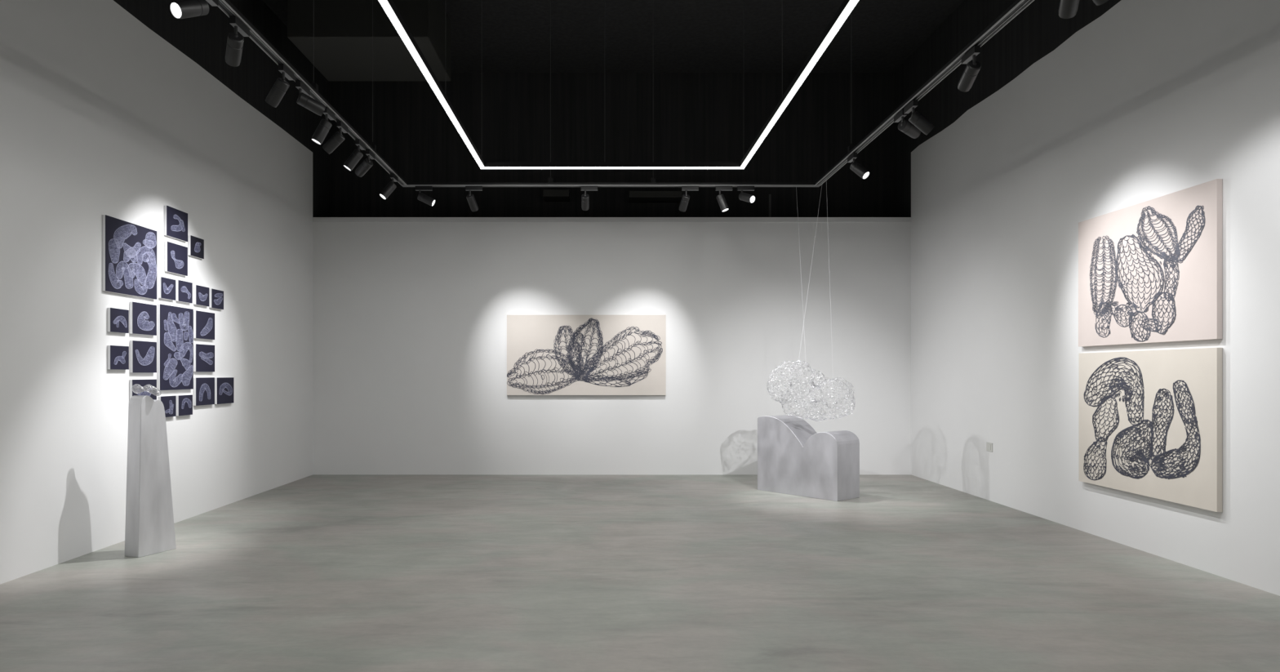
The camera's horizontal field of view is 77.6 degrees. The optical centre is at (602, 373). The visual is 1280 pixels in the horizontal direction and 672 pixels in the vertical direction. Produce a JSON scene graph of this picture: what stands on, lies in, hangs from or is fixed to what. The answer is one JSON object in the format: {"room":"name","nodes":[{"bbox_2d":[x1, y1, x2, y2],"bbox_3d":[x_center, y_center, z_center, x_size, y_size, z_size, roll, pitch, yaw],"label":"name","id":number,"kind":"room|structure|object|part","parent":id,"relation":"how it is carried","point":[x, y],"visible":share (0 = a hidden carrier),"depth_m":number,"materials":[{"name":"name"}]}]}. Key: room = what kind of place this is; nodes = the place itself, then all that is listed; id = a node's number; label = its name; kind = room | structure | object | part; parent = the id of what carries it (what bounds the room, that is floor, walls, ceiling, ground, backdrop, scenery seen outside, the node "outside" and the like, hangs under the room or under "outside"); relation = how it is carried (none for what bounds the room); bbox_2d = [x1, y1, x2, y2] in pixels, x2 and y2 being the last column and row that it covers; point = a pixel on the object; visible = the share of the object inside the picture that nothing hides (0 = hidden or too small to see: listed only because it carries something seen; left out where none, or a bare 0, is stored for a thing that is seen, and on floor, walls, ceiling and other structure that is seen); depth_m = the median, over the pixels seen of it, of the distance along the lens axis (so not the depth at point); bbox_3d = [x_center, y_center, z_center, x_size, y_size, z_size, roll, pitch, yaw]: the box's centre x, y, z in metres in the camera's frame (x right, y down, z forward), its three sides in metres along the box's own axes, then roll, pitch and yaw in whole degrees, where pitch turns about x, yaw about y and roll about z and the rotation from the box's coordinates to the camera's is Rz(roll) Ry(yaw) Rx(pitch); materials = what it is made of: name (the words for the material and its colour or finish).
{"room":"museum","nodes":[
{"label":"museum","id":0,"kind":"room"},
{"bbox_2d":[0,0,312,584],"bbox_3d":[-4.380,-1.600,3.880,0.200,6.200,15.760,0,0,0],"label":"wall","id":1,"kind":"structure","parent":0,"point":[126,110],"depth_m":7.12,"materials":[{"name":"white paint"}]},
{"bbox_2d":[107,307,128,333],"bbox_3d":[-4.261,-0.463,7.003,0.031,0.208,0.267,0,0,0],"label":"canvas painting","id":2,"kind":"object","parent":1,"relation":"attached to","point":[117,318],"visible":1,"depth_m":6.98,"materials":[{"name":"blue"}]},
{"bbox_3d":[-4.264,-0.463,7.003,0.026,0.208,0.267,0,0,0],"label":"stretcher frame","id":3,"kind":"part","parent":2,"relation":"part of","materials":[{"name":"white fabric"}]},
{"bbox_2d":[107,345,128,369],"bbox_3d":[-4.261,-0.137,7.005,0.031,0.208,0.269,0,0,0],"label":"canvas painting","id":4,"kind":"object","parent":1,"relation":"attached to","point":[117,356],"visible":1,"depth_m":6.98,"materials":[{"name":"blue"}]},
{"bbox_3d":[-4.264,-0.137,7.005,0.026,0.208,0.269,0,0,0],"label":"stretcher frame","id":5,"kind":"part","parent":4,"relation":"part of","materials":[{"name":"white fabric"}]},
{"bbox_2d":[102,214,156,299],"bbox_3d":[-4.262,-1.030,7.195,0.031,0.651,0.787,0,0,0],"label":"canvas painting","id":6,"kind":"object","parent":1,"relation":"attached to","point":[129,250],"visible":1,"depth_m":7.13,"materials":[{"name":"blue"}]},
{"bbox_2d":[129,302,156,335],"bbox_3d":[-4.262,-0.504,7.389,0.031,0.288,0.388,0,0,0],"label":"canvas painting","id":7,"kind":"object","parent":1,"relation":"attached to","point":[143,317],"visible":1,"depth_m":7.36,"materials":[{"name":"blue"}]},
{"bbox_2d":[129,340,156,372],"bbox_3d":[-4.262,-0.152,7.391,0.031,0.291,0.386,0,0,0],"label":"canvas painting","id":8,"kind":"object","parent":1,"relation":"attached to","point":[143,354],"visible":1,"depth_m":7.36,"materials":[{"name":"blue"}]},
{"bbox_3d":[-4.264,-0.152,7.391,0.026,0.291,0.386,0,0,0],"label":"stretcher frame","id":9,"kind":"part","parent":8,"relation":"part of","materials":[{"name":"white fabric"}]},
{"bbox_2d":[129,379,156,399],"bbox_3d":[-4.261,0.203,7.388,0.031,0.290,0.391,0,0,0],"label":"canvas painting","id":10,"kind":"object","parent":1,"relation":"attached to","point":[142,382],"visible":0.38,"depth_m":7.36,"materials":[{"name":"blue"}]},
{"bbox_3d":[-4.264,0.203,7.388,0.026,0.290,0.391,0,0,0],"label":"stretcher frame","id":11,"kind":"part","parent":10,"relation":"part of","materials":[{"name":"white fabric"}]},
{"bbox_2d":[158,276,175,300],"bbox_3d":[-4.262,-0.828,7.792,0.031,0.204,0.258,0,0,0],"label":"canvas painting","id":12,"kind":"object","parent":1,"relation":"attached to","point":[166,286],"visible":1,"depth_m":7.76,"materials":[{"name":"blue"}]},
{"bbox_2d":[158,395,175,417],"bbox_3d":[-4.262,0.326,7.791,0.031,0.205,0.269,0,0,0],"label":"canvas painting","id":13,"kind":"object","parent":1,"relation":"attached to","point":[169,402],"visible":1,"depth_m":7.81,"materials":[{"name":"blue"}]},
{"bbox_2d":[157,303,193,390],"bbox_3d":[-4.262,-0.251,7.952,0.031,0.829,0.620,0,0,0],"label":"canvas painting","id":14,"kind":"object","parent":1,"relation":"attached to","point":[175,324],"visible":1,"depth_m":7.90,"materials":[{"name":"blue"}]},
{"bbox_3d":[-4.264,-0.251,7.952,0.026,0.829,0.620,0,0,0],"label":"stretcher frame","id":15,"kind":"part","parent":14,"relation":"part of","materials":[{"name":"white fabric"}]},
{"bbox_2d":[164,205,187,241],"bbox_3d":[-4.262,-1.493,7.957,0.031,0.290,0.395,0,0,0],"label":"canvas painting","id":16,"kind":"object","parent":1,"relation":"attached to","point":[175,221],"visible":1,"depth_m":7.92,"materials":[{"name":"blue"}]},
{"bbox_2d":[164,241,187,275],"bbox_3d":[-4.262,-1.143,7.961,0.031,0.292,0.379,0,0,0],"label":"canvas painting","id":17,"kind":"object","parent":1,"relation":"attached to","point":[175,255],"visible":1,"depth_m":7.92,"materials":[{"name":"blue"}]},
{"bbox_2d":[175,280,192,302],"bbox_3d":[-4.261,-0.831,8.110,0.031,0.211,0.272,0,0,0],"label":"canvas painting","id":18,"kind":"object","parent":1,"relation":"attached to","point":[184,290],"visible":1,"depth_m":8.08,"materials":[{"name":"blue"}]},
{"bbox_2d":[176,395,192,415],"bbox_3d":[-4.262,0.326,8.113,0.031,0.205,0.272,0,0,0],"label":"canvas painting","id":19,"kind":"object","parent":1,"relation":"attached to","point":[184,402],"visible":1,"depth_m":8.08,"materials":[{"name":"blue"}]},
{"bbox_3d":[-4.264,0.326,8.113,0.026,0.205,0.272,0,0,0],"label":"stretcher frame","id":20,"kind":"part","parent":19,"relation":"part of","materials":[{"name":"white fabric"}]},
{"bbox_2d":[187,235,204,258],"bbox_3d":[-4.261,-1.321,8.347,0.031,0.206,0.272,0,0,0],"label":"canvas painting","id":21,"kind":"object","parent":1,"relation":"attached to","point":[195,245],"visible":1,"depth_m":8.32,"materials":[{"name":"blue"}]},
{"bbox_2d":[193,284,208,306],"bbox_3d":[-4.262,-0.823,8.460,0.031,0.203,0.277,0,0,0],"label":"canvas painting","id":22,"kind":"object","parent":1,"relation":"attached to","point":[201,294],"visible":1,"depth_m":8.43,"materials":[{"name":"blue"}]},
{"bbox_2d":[193,377,214,405],"bbox_3d":[-4.262,0.193,8.518,0.031,0.293,0.398,0,0,0],"label":"canvas painting","id":23,"kind":"object","parent":1,"relation":"attached to","point":[203,387],"visible":1,"depth_m":8.48,"materials":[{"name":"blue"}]},
{"bbox_3d":[-4.264,0.193,8.518,0.026,0.293,0.398,0,0,0],"label":"stretcher frame","id":24,"kind":"part","parent":23,"relation":"part of","materials":[{"name":"white fabric"}]},
{"bbox_2d":[193,310,214,339],"bbox_3d":[-4.262,-0.512,8.521,0.031,0.289,0.401,0,0,0],"label":"canvas painting","id":25,"kind":"object","parent":1,"relation":"attached to","point":[203,322],"visible":1,"depth_m":8.48,"materials":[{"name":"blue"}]},
{"bbox_2d":[193,343,214,371],"bbox_3d":[-4.262,-0.162,8.520,0.031,0.290,0.402,0,0,0],"label":"canvas painting","id":26,"kind":"object","parent":1,"relation":"attached to","point":[203,354],"visible":1,"depth_m":8.48,"materials":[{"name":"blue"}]},
{"bbox_3d":[-4.264,-0.162,8.520,0.026,0.290,0.402,0,0,0],"label":"stretcher frame","id":27,"kind":"part","parent":26,"relation":"part of","materials":[{"name":"white fabric"}]},
{"bbox_2d":[208,288,223,309],"bbox_3d":[-4.262,-0.818,8.790,0.031,0.206,0.273,0,0,0],"label":"canvas painting","id":28,"kind":"object","parent":1,"relation":"attached to","point":[215,296],"visible":1,"depth_m":8.75,"materials":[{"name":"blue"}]},
{"bbox_2d":[214,377,233,404],"bbox_3d":[-4.262,0.195,8.972,0.031,0.292,0.399,0,0,0],"label":"canvas painting","id":29,"kind":"object","parent":1,"relation":"attached to","point":[224,386],"visible":1,"depth_m":8.93,"materials":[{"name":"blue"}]},
{"bbox_3d":[-4.264,0.195,8.972,0.026,0.292,0.399,0,0,0],"label":"stretcher frame","id":30,"kind":"part","parent":29,"relation":"part of","materials":[{"name":"white fabric"}]},
{"bbox_2d":[312,55,911,474],"bbox_3d":[0.143,-1.600,12.185,9.246,6.200,0.850,0,0,0],"label":"wall","id":31,"kind":"structure","parent":0,"point":[410,318],"depth_m":11.76,"materials":[{"name":"white paint"}]},
{"bbox_2d":[542,189,569,201],"bbox_3d":[-0.701,-2.736,12.260,0.392,0.106,0.400,0,0,0],"label":"ventilation duct","id":32,"kind":"object","parent":31,"relation":"attached to","point":[549,195],"visible":1,"depth_m":12.06,"materials":[{"name":"black metal"}]},
{"bbox_2d":[506,315,666,395],"bbox_3d":[-0.234,-0.269,11.734,2.343,1.182,0.045,0,0,0],"label":"painting","id":33,"kind":"object","parent":31,"relation":"attached to","point":[547,354],"visible":1,"depth_m":11.71,"materials":[{"name":"beige fabric"}]},
{"bbox_2d":[312,217,911,222],"bbox_3d":[0.143,-2.270,11.879,8.846,0.071,0.262,0,0,0],"label":"trim","id":34,"kind":"structure","parent":31,"relation":"attached to","point":[314,219],"depth_m":11.75,"materials":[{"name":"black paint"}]},
{"bbox_2d":[628,191,682,202],"bbox_3d":[0.811,-2.719,12.260,0.805,0.102,0.400,0,0,0],"label":"ventilation duct","id":35,"kind":"object","parent":31,"relation":"attached to","point":[633,196],"visible":0.86,"depth_m":12.06,"materials":[{"name":"black metal"}]},
{"bbox_2d":[768,194,770,217],"bbox_3d":[2.554,-2.312,12.110,0.032,0.825,0.030,0,0,0],"label":"conduit pipe","id":36,"kind":"object","parent":31,"relation":"attached to","point":[769,194],"visible":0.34,"depth_m":12.10,"materials":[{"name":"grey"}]},
{"bbox_2d":[262,0,964,73],"bbox_3d":[0.143,-4.750,4.230,9.446,0.100,16.860,0,0,0],"label":"ceiling","id":37,"kind":"structure","parent":0,"point":[487,36],"depth_m":10.99,"materials":[{"name":"black paint"}]},
{"bbox_2d":[287,0,450,81],"bbox_3d":[-2.840,-4.300,9.930,1.640,0.800,1.400,0,0,0],"label":"ventilation duct","id":38,"kind":"object","parent":37,"relation":"attached to","point":[343,28],"visible":1,"depth_m":9.40,"materials":[{"name":"black metal"}]},
{"bbox_2d":[378,0,858,168],"bbox_3d":[0.102,-3.550,4.823,3.125,2.300,9.046,0,0,0],"label":"led light","id":39,"kind":"object","parent":37,"relation":"hanging from","point":[846,6],"visible":1,"depth_m":7.59,"materials":[{"name":"white plastic"}]},
{"bbox_2d":[378,0,484,168],"bbox_3d":[-1.418,-2.406,4.810,0.048,0.012,9.020,0,0,0],"label":"diffuser","id":40,"kind":"object","parent":39,"relation":"attached to","point":[387,6],"depth_m":6.39,"materials":[{"name":"white plastic"}]},
{"bbox_2d":[480,166,743,168],"bbox_3d":[0.118,-2.406,9.320,3.089,0.012,0.048,0,0,0],"label":"diffuser","id":41,"kind":"object","parent":39,"relation":"attached to","point":[485,167],"depth_m":9.30,"materials":[{"name":"white plastic"}]},
{"bbox_2d":[740,0,858,168],"bbox_3d":[1.627,-2.406,4.810,0.048,0.012,9.020,0,0,0],"label":"diffuser","id":42,"kind":"object","parent":39,"relation":"attached to","point":[849,6],"depth_m":6.39,"materials":[{"name":"white plastic"}]},
{"bbox_2d":[217,0,1034,186],"bbox_3d":[0.110,-3.525,5.117,5.251,2.350,9.835,0,0,0],"label":"track","id":43,"kind":"object","parent":37,"relation":"hanging from","point":[226,6],"visible":0.98,"depth_m":7.55,"materials":[{"name":"black metal"}]},
{"bbox_2d":[169,0,218,18],"bbox_3d":[-2.442,-2.220,4.811,0.120,0.259,0.350,0,0,19],"label":"track spotlight","id":44,"kind":"object","parent":43,"relation":"hanging from","point":[181,9],"visible":1,"depth_m":4.71,"materials":[{"name":"black metal"}]},
{"bbox_2d":[225,15,249,66],"bbox_3d":[-2.472,-2.215,5.337,0.173,0.270,0.222,0,0,0],"label":"track spotlight","id":45,"kind":"object","parent":43,"relation":"hanging from","point":[235,41],"visible":1,"depth_m":5.30,"materials":[{"name":"black metal"}]},
{"bbox_3d":[-2.431,-2.252,5.276,0.032,0.098,0.032,0,0,0],"label":"swivel stem","id":46,"kind":"part","parent":45,"relation":"part of","materials":[{"name":"black metal"}]},
{"bbox_2d":[265,63,293,107],"bbox_3d":[-2.497,-2.199,6.138,0.197,0.301,0.210,0,0,0],"label":"track spotlight","id":47,"kind":"object","parent":43,"relation":"hanging from","point":[281,86],"visible":1,"depth_m":6.08,"materials":[{"name":"black metal"}]},
{"bbox_3d":[-2.439,-2.252,6.083,0.032,0.098,0.032,0,0,0],"label":"swivel stem","id":48,"kind":"part","parent":47,"relation":"part of","materials":[{"name":"black metal"}]},
{"bbox_2d":[295,80,325,115],"bbox_3d":[-2.371,-2.230,6.486,0.216,0.239,0.210,0,0,0],"label":"track spotlight","id":49,"kind":"object","parent":43,"relation":"hanging from","point":[304,100],"visible":1,"depth_m":6.44,"materials":[{"name":"black metal"}]},
{"bbox_3d":[-2.429,-2.370,5.100,0.070,0.040,9.800,0,0,-1],"label":"rail","id":50,"kind":"part","parent":43,"relation":"part of","materials":[{"name":"black metal"}]},
{"bbox_2d":[311,106,334,144],"bbox_3d":[-2.489,-2.190,7.111,0.171,0.321,0.231,0,0,0],"label":"track spotlight","id":51,"kind":"object","parent":43,"relation":"hanging from","point":[324,126],"visible":0.99,"depth_m":7.02,"materials":[{"name":"black metal"}]},
{"bbox_2d":[322,120,347,154],"bbox_3d":[-2.523,-2.206,7.510,0.213,0.289,0.210,0,0,0],"label":"track spotlight","id":52,"kind":"object","parent":43,"relation":"hanging from","point":[337,138],"visible":1,"depth_m":7.43,"materials":[{"name":"black metal"}]},
{"bbox_2d":[342,138,365,171],"bbox_3d":[-2.511,-2.194,8.074,0.189,0.312,0.236,0,0,0],"label":"track spotlight","id":53,"kind":"object","parent":43,"relation":"hanging from","point":[355,157],"visible":1,"depth_m":7.99,"materials":[{"name":"black metal"}]},
{"bbox_2d":[355,149,374,177],"bbox_3d":[-2.530,-2.221,8.447,0.210,0.258,0.210,0,0,0],"label":"track spotlight","id":54,"kind":"object","parent":43,"relation":"hanging from","point":[367,163],"visible":1,"depth_m":8.40,"materials":[{"name":"black metal"}]},
{"bbox_2d":[379,173,398,199],"bbox_3d":[-2.496,-2.196,9.408,0.148,0.308,0.292,0,0,31],"label":"track spotlight","id":55,"kind":"object","parent":43,"relation":"hanging from","point":[391,186],"visible":1,"depth_m":9.34,"materials":[{"name":"black metal"}]},
{"bbox_2d":[415,186,435,206],"bbox_3d":[-2.223,-2.224,9.996,0.251,0.252,0.106,0,0,0],"label":"track spotlight","id":56,"kind":"object","parent":43,"relation":"hanging from","point":[421,197],"visible":1,"depth_m":9.97,"materials":[{"name":"black metal"}]},
{"bbox_2d":[465,186,482,211],"bbox_3d":[-1.613,-2.199,10.059,0.210,0.301,0.199,0,0,0],"label":"track spotlight","id":57,"kind":"object","parent":43,"relation":"hanging from","point":[470,197],"visible":1,"depth_m":9.99,"materials":[{"name":"black metal"}]},
{"bbox_2d":[581,186,597,210],"bbox_3d":[-0.163,-2.209,10.073,0.210,0.282,0.218,0,0,0],"label":"track spotlight","id":58,"kind":"object","parent":43,"relation":"hanging from","point":[584,197],"visible":1,"depth_m":9.99,"materials":[{"name":"black metal"}]},
{"bbox_3d":[0.110,-2.370,10.000,5.251,0.040,0.070,0,0,0],"label":"rail","id":59,"kind":"part","parent":43,"relation":"part of","materials":[{"name":"black metal"}]},
{"bbox_2d":[679,186,698,212],"bbox_3d":[1.093,-2.199,10.060,0.237,0.302,0.200,0,0,0],"label":"track spotlight","id":60,"kind":"object","parent":43,"relation":"hanging from","point":[685,198],"visible":1,"depth_m":9.99,"materials":[{"name":"black metal"}]},
{"bbox_2d":[715,186,732,212],"bbox_3d":[1.531,-2.188,9.986,0.210,0.324,0.125,0,0,0],"label":"track spotlight","id":61,"kind":"object","parent":43,"relation":"hanging from","point":[721,199],"visible":1,"depth_m":9.97,"materials":[{"name":"black metal"}]},
{"bbox_2d":[737,186,755,203],"bbox_3d":[1.806,-2.231,9.930,0.210,0.238,0.214,0,0,0],"label":"track spotlight","id":62,"kind":"object","parent":43,"relation":"hanging from","point":[744,197],"visible":1,"depth_m":9.95,"materials":[{"name":"black metal"}]},
{"bbox_2d":[766,181,855,421],"bbox_3d":[2.576,-0.878,9.813,1.060,2.944,0.518,0,0,4],"label":"sculpture","id":63,"kind":"object","parent":43,"relation":"hanging from","point":[811,379],"visible":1,"depth_m":9.76,"materials":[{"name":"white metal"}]},
{"bbox_2d":[847,152,869,179],"bbox_3d":[2.718,-2.204,8.523,0.136,0.291,0.323,0,0,-25],"label":"track spotlight","id":64,"kind":"object","parent":43,"relation":"hanging from","point":[856,167],"visible":1,"depth_m":8.45,"materials":[{"name":"black metal"}]},
{"bbox_2d":[893,109,920,138],"bbox_3d":[2.772,-2.241,7.186,0.222,0.218,0.210,0,0,0],"label":"track spotlight","id":65,"kind":"object","parent":43,"relation":"hanging from","point":[905,126],"visible":0.99,"depth_m":7.14,"materials":[{"name":"black metal"}]},
{"bbox_2d":[903,99,934,134],"bbox_3d":[2.763,-2.205,6.937,0.213,0.289,0.218,0,0,0],"label":"track spotlight","id":66,"kind":"object","parent":43,"relation":"hanging from","point":[916,118],"visible":1,"depth_m":6.84,"materials":[{"name":"black metal"}]},
{"bbox_3d":[2.690,-2.370,5.100,0.070,0.040,9.800,0,0,0],"label":"rail","id":67,"kind":"part","parent":43,"relation":"part of","materials":[{"name":"black metal"}]},
{"bbox_2d":[957,45,981,92],"bbox_3d":[2.692,-2.219,5.825,0.099,0.263,0.242,0,0,0],"label":"track spotlight","id":68,"kind":"object","parent":43,"relation":"hanging from","point":[973,67],"visible":1,"depth_m":5.79,"materials":[{"name":"black metal"}]},
{"bbox_3d":[2.692,-2.252,5.754,0.032,0.098,0.032,0,0,0],"label":"swivel stem","id":69,"kind":"part","parent":68,"relation":"part of","materials":[{"name":"black metal"}]},
{"bbox_2d":[1058,0,1079,18],"bbox_3d":[2.714,-2.217,4.605,0.123,0.266,0.242,0,0,10],"label":"track spotlight","id":70,"kind":"object","parent":43,"relation":"hanging from","point":[1068,9],"visible":1,"depth_m":4.63,"materials":[{"name":"black metal"}]},
{"bbox_2d":[1092,0,1108,5],"bbox_3d":[2.723,-2.208,4.393,0.158,0.285,0.309,0,0,36],"label":"track spotlight","id":71,"kind":"object","parent":43,"relation":"hanging from","point":[1097,2],"visible":1,"depth_m":4.45,"materials":[{"name":"black metal"}]},
{"bbox_2d":[0,474,1279,671],"bbox_3d":[0.143,1.560,4.230,9.446,0.120,16.860,0,0,0],"label":"floor","id":72,"kind":"structure","parent":0,"point":[314,572],"depth_m":5.63,"materials":[{"name":"concrete"}]},
{"bbox_2d":[124,395,176,557],"bbox_3d":[-3.781,0.842,6.660,0.160,1.317,0.359,0,0,21],"label":"pedestal","id":73,"kind":"object","parent":72,"relation":"on","point":[149,528],"visible":1,"depth_m":6.55,"materials":[{"name":"stone"}]},
{"bbox_2d":[131,383,161,395],"bbox_3d":[-3.765,0.138,6.568,0.225,0.102,0.075,0,0,-3],"label":"wire sculpture","id":74,"kind":"object","parent":73,"relation":"on","point":[138,387],"visible":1,"depth_m":6.56,"materials":[{"name":"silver metal"}]},
{"bbox_2d":[757,414,859,501],"bbox_3d":[2.553,1.023,9.916,0.460,0.954,1.193,0,0,-39],"label":"pedestal block","id":75,"kind":"object","parent":72,"relation":"on","point":[795,459],"visible":0.98,"depth_m":9.68,"materials":[{"name":"stone"}]},
{"bbox_2d":[911,0,1279,595],"bbox_3d":[4.666,-1.600,3.880,0.200,6.200,15.760,0,0,0],"label":"wall","id":76,"kind":"structure","parent":0,"point":[1113,105],"depth_m":7.79,"materials":[{"name":"white paint"}]},
{"bbox_2d":[986,441,992,452],"bbox_3d":[4.560,0.869,9.365,0.012,0.104,0.144,0,0,0],"label":"light switch","id":77,"kind":"object","parent":76,"relation":"attached to","point":[988,445],"visible":1,"depth_m":9.35,"materials":[{"name":"grey plastic"}]},
{"bbox_2d":[1078,347,1222,511],"bbox_3d":[4.541,0.416,6.695,0.045,1.209,1.695,0,0,0],"label":"painting","id":78,"kind":"object","parent":76,"relation":"attached to","point":[1150,422],"visible":1,"depth_m":6.51,"materials":[{"name":"beige fabric"}]},
{"bbox_3d":[4.543,0.416,6.695,0.041,1.209,1.695,0,0,0],"label":"stretcher frame","id":79,"kind":"part","parent":78,"relation":"part of","materials":[{"name":"beige fabric"}]},
{"bbox_2d":[1078,178,1222,346],"bbox_3d":[4.540,-0.841,6.699,0.045,1.177,1.703,0,0,0],"label":"painting","id":80,"kind":"object","parent":76,"relation":"attached to","point":[1150,271],"visible":1,"depth_m":6.51,"materials":[{"name":"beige fabric"}]}
]}

